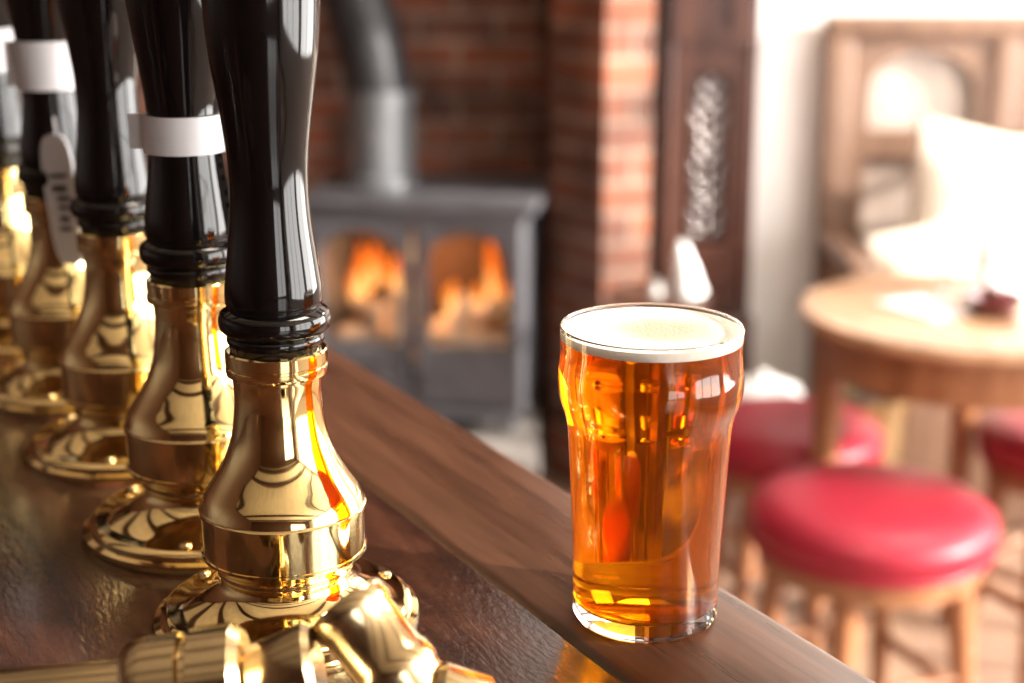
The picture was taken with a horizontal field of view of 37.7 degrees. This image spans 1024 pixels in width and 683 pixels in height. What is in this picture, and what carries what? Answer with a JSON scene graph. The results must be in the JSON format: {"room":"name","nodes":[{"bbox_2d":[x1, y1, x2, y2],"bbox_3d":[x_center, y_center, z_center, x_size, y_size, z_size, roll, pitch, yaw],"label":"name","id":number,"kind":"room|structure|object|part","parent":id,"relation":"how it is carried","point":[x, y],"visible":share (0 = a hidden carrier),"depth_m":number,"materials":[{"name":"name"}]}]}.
{"room":"bar","nodes":[
{"label":"bar","id":0,"kind":"room"},
{"bbox_2d":[537,427,1023,682],"bbox_3d":[0.300,1.190,1.264,5.600,0.100,7.000,0,16,0],"label":"floor","id":1,"kind":"structure","parent":0,"point":[997,631],"depth_m":3.18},
{"bbox_2d":[20,0,654,483],"bbox_3d":[-0.850,-0.933,3.871,3.100,2.600,0.680,0,16,0],"label":"chimney breast","id":2,"kind":"object","parent":1,"relation":"on","point":[561,91],"visible":0.18,"depth_m":4.00,"materials":[{"name":"red brick"}]},
{"bbox_2d":[0,346,875,682],"bbox_3d":[-0.395,0.621,1.073,0.757,1.100,3.100,-8,18,-28],"label":"countertop","id":3,"kind":"structure","parent":1,"relation":"on","point":[482,542],"depth_m":0.81,"materials":[{"name":"brown wood"}]},
{"bbox_2d":[0,0,28,363],"bbox_3d":[-0.415,-0.203,1.199,0.139,0.421,0.139,3,16,12],"label":"pump","id":4,"kind":"object","parent":3,"relation":"on","point":[14,224],"visible":0.31,"depth_m":1.20,"materials":[{"name":"gold metal"}]},
{"bbox_3d":[-0.415,-0.275,1.179,0.057,0.273,0.057,0,15,0],"label":"handle","id":5,"kind":"part","parent":4,"relation":"part of","materials":[{"name":"black paint"}]},
{"bbox_2d":[0,0,83,417],"bbox_3d":[-0.329,-0.167,1.069,0.139,0.421,0.139,3,16,12],"label":"pump","id":6,"kind":"object","parent":3,"relation":"on","point":[45,305],"visible":0.62,"depth_m":1.06,"materials":[{"name":"gold metal"}]},
{"bbox_3d":[-0.329,-0.239,1.049,0.057,0.273,0.057,0,15,0],"label":"handle","id":7,"kind":"part","parent":6,"relation":"part of","materials":[{"name":"black paint"}]},
{"bbox_2d":[23,0,153,484],"bbox_3d":[-0.253,-0.132,0.942,0.139,0.421,0.139,3,16,12],"label":"pump","id":8,"kind":"object","parent":3,"relation":"on","point":[105,359],"visible":0.7,"depth_m":0.94,"materials":[{"name":"gold metal"}]},
{"bbox_3d":[-0.253,-0.203,0.922,0.057,0.273,0.057,0,15,0],"label":"handle","id":9,"kind":"part","parent":8,"relation":"part of","materials":[{"name":"black paint"}]},
{"bbox_2d":[83,0,233,575],"bbox_3d":[-0.176,-0.096,0.812,0.139,0.421,0.139,3,16,12],"label":"pump","id":10,"kind":"object","parent":3,"relation":"on","point":[177,428],"visible":0.74,"depth_m":0.81,"materials":[{"name":"gold metal"}]},
{"bbox_3d":[-0.176,-0.167,0.792,0.057,0.273,0.057,0,15,0],"label":"handle","id":11,"kind":"part","parent":10,"relation":"part of","materials":[{"name":"black paint"}]},
{"bbox_2d":[0,577,495,682],"bbox_3d":[-0.111,0.138,0.614,0.209,0.076,0.058,-2,16,-6],"label":"tap","id":12,"kind":"object","parent":3,"relation":"on","point":[366,632],"visible":1,"depth_m":0.60,"materials":[{"name":"gold metal"}]},
{"bbox_2d":[153,0,419,674],"bbox_3d":[-0.113,-0.054,0.700,0.132,0.401,0.132,7,17,23],"label":"pump","id":13,"kind":"object","parent":3,"relation":"on","point":[282,514],"visible":0.94,"depth_m":0.70,"materials":[{"name":"gold metal"}]},
{"bbox_3d":[-0.113,-0.122,0.681,0.054,0.260,0.054,0,15,0],"label":"handle","id":14,"kind":"part","parent":13,"relation":"part of","materials":[{"name":"black paint"}]},
{"bbox_2d":[558,303,744,643],"bbox_3d":[0.067,0.065,0.740,0.090,0.152,0.090,-14,21,-42],"label":"pint","id":15,"kind":"object","parent":3,"relation":"on","point":[651,394],"visible":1,"depth_m":0.71,"materials":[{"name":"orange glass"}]},
{"bbox_2d":[446,391,538,474],"bbox_3d":[-0.460,0.279,3.990,1.050,0.200,0.860,0,16,0],"label":"hearth","id":16,"kind":"object","parent":1,"relation":"on","point":[520,445],"visible":0.18,"depth_m":3.77,"materials":[{"name":"stone"}]},
{"bbox_2d":[309,0,550,430],"bbox_3d":[-0.223,-0.970,3.672,0.625,2.382,0.458,2,16,9],"label":"wood-burning stove","id":17,"kind":"object","parent":16,"relation":"on","point":[432,283],"visible":0.93,"depth_m":3.77,"materials":[{"name":"metal"}]},
{"bbox_2d":[607,282,710,307],"bbox_3d":[0.325,0.206,3.409,0.230,0.650,0.230,0,16,0],"label":"pedestal table","id":18,"kind":"object","parent":1,"relation":"on","point":[632,292],"visible":0.27,"depth_m":3.29,"materials":[{"name":"brown wood"}]},
{"bbox_2d":[648,239,705,297],"bbox_3d":[0.365,-0.163,3.307,0.130,0.130,0.080,0,16,0],"label":"folded napkins","id":19,"kind":"object","parent":18,"relation":"on","point":[686,279],"visible":1,"depth_m":3.29,"materials":[{"name":"white fabric"}]},
{"bbox_2d":[650,0,761,376],"bbox_3d":[0.485,-0.562,3.777,0.270,1.935,0.210,0,16,0],"label":"clock","id":20,"kind":"object","parent":1,"relation":"on","point":[708,51],"visible":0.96,"depth_m":3.72,"materials":[{"name":"brown wood"}]},
{"bbox_3d":[0.485,-0.458,3.740,0.096,0.407,0.024,0,15,0],"label":"carved panel","id":21,"kind":"part","parent":20,"relation":"part of","materials":[{"name":"silver metal"}]},
{"bbox_2d":[730,371,801,537],"bbox_3d":[0.600,0.269,3.624,0.184,0.415,0.184,0,16,0],"label":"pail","id":22,"kind":"object","parent":1,"relation":"on","point":[760,385],"visible":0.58,"depth_m":3.56,"materials":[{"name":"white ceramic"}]},
{"bbox_3d":[0.600,0.098,3.576,0.184,0.060,0.184,0,15,0],"label":"lid","id":23,"kind":"part","parent":22,"relation":"part of","materials":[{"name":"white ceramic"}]},
{"bbox_2d":[718,395,883,654],"bbox_3d":[0.565,0.376,3.114,0.380,0.483,0.380,-2,16,-6],"label":"stool","id":24,"kind":"object","parent":1,"relation":"on","point":[771,434],"visible":0.43,"depth_m":2.98,"materials":[{"name":"red leather"}]},
{"bbox_3d":[0.565,0.184,3.061,0.380,0.085,0.380,-2,16,-6],"label":"seat","id":25,"kind":"part","parent":24,"relation":"part of","materials":[{"name":"red leather"}]},
{"bbox_2d":[746,461,999,682],"bbox_3d":[0.616,0.497,2.628,0.424,0.509,0.424,-6,16,-19],"label":"stool","id":26,"kind":"object","parent":1,"relation":"on","point":[853,535],"visible":0.96,"depth_m":2.47,"materials":[{"name":"red leather"}]},
{"bbox_3d":[0.616,0.293,2.572,0.424,0.085,0.424,-6,16,-19],"label":"seat","id":27,"kind":"part","parent":26,"relation":"part of","materials":[{"name":"red leather"}]},
{"bbox_2d":[842,384,912,465],"bbox_3d":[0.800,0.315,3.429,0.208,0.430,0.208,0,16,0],"label":"chair","id":28,"kind":"object","parent":1,"relation":"on","point":[891,415],"visible":0.18,"depth_m":3.32,"materials":[{"name":"brown wood"}]},
{"bbox_2d":[799,273,1023,682],"bbox_3d":[0.845,0.300,2.885,0.612,0.750,0.612,0,16,0],"label":"pub table","id":29,"kind":"object","parent":1,"relation":"on","point":[967,364],"visible":0.67,"depth_m":2.67,"materials":[{"name":"brown wood"}]},
{"bbox_2d":[876,295,974,319],"bbox_3d":[0.770,-0.064,2.784,0.110,0.003,0.150,-8,18,-28],"label":"menu card","id":30,"kind":"object","parent":29,"relation":"on","point":[930,308],"visible":0.93,"depth_m":2.77,"materials":[{"name":"white paper"}]},
{"bbox_2d":[942,239,978,295],"bbox_3d":[0.860,-0.142,2.887,0.068,0.100,0.068,0,16,0],"label":"water tumbler","id":31,"kind":"object","parent":29,"relation":"on","point":[959,256],"visible":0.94,"depth_m":2.87,"materials":[{"name":"clear glass"}]},
{"bbox_2d":[963,284,1023,317],"bbox_3d":[0.880,-0.076,2.739,0.110,0.053,0.110,0,16,0],"label":"bowl","id":32,"kind":"object","parent":29,"relation":"on","point":[992,300],"visible":1,"depth_m":2.72,"materials":[{"name":"red ceramic"}]},
{"bbox_2d":[982,284,1005,301],"bbox_3d":[0.880,-0.080,2.738,0.040,0.044,0.040,0,15,0],"label":"candle","id":33,"kind":"object","parent":32,"relation":"on","point":[991,292],"depth_m":2.72,"materials":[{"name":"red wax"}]},
{"bbox_2d":[973,206,1023,293],"bbox_3d":[0.955,-0.172,2.858,0.120,0.170,0.092,-6,16,-19],"label":"menu","id":34,"kind":"object","parent":29,"relation":"on","point":[1000,258],"visible":0.74,"depth_m":2.83,"materials":[{"name":"white paper"}]},
{"bbox_2d":[805,13,1023,527],"bbox_3d":[1.460,-0.188,3.746,1.345,1.210,0.480,0,16,0],"label":"wooden settle","id":35,"kind":"object","parent":1,"relation":"on","point":[883,72],"visible":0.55,"depth_m":3.81,"materials":[{"name":"brown wood"}]},
{"bbox_3d":[1.460,-0.424,3.907,1.260,0.740,0.012,0,15,0],"label":"panel","id":36,"kind":"part","parent":35,"relation":"part of","materials":[{"name":"brown wood"}]},
{"bbox_2d":[863,217,979,275],"bbox_3d":[1.020,-0.139,3.625,0.333,0.342,0.154,-3,16,-11],"label":"cushion","id":37,"kind":"object","parent":35,"relation":"on","point":[919,250],"visible":0.38,"depth_m":3.58,"materials":[{"name":"beige fabric"}]},
{"bbox_2d":[904,116,1023,243],"bbox_3d":[1.170,-0.271,3.692,0.494,0.556,0.194,0,16,-1],"label":"cushion","id":38,"kind":"object","parent":35,"relation":"on","point":[960,172],"visible":0.43,"depth_m":3.62,"materials":[{"name":"beige fabric"}]},
{"bbox_2d":[974,410,1023,629],"bbox_3d":[1.135,0.385,3.075,0.380,0.488,0.380,-10,19,-33],"label":"stool","id":39,"kind":"object","parent":1,"relation":"on","point":[1000,433],"visible":0.77,"depth_m":3.01,"materials":[{"name":"red leather"}]},
{"bbox_3d":[1.135,0.190,3.021,0.380,0.085,0.380,-10,19,-33],"label":"seat","id":40,"kind":"part","parent":39,"relation":"part of","materials":[{"name":"red leather"}]},
{"bbox_2d":[648,0,1023,396],"bbox_3d":[1.700,-0.933,3.871,2.700,2.600,0.120,0,16,0],"label":"wall","id":41,"kind":"structure","parent":0,"point":[792,40],"depth_m":3.93,"materials":[{"name":"white paint"}]}
]}

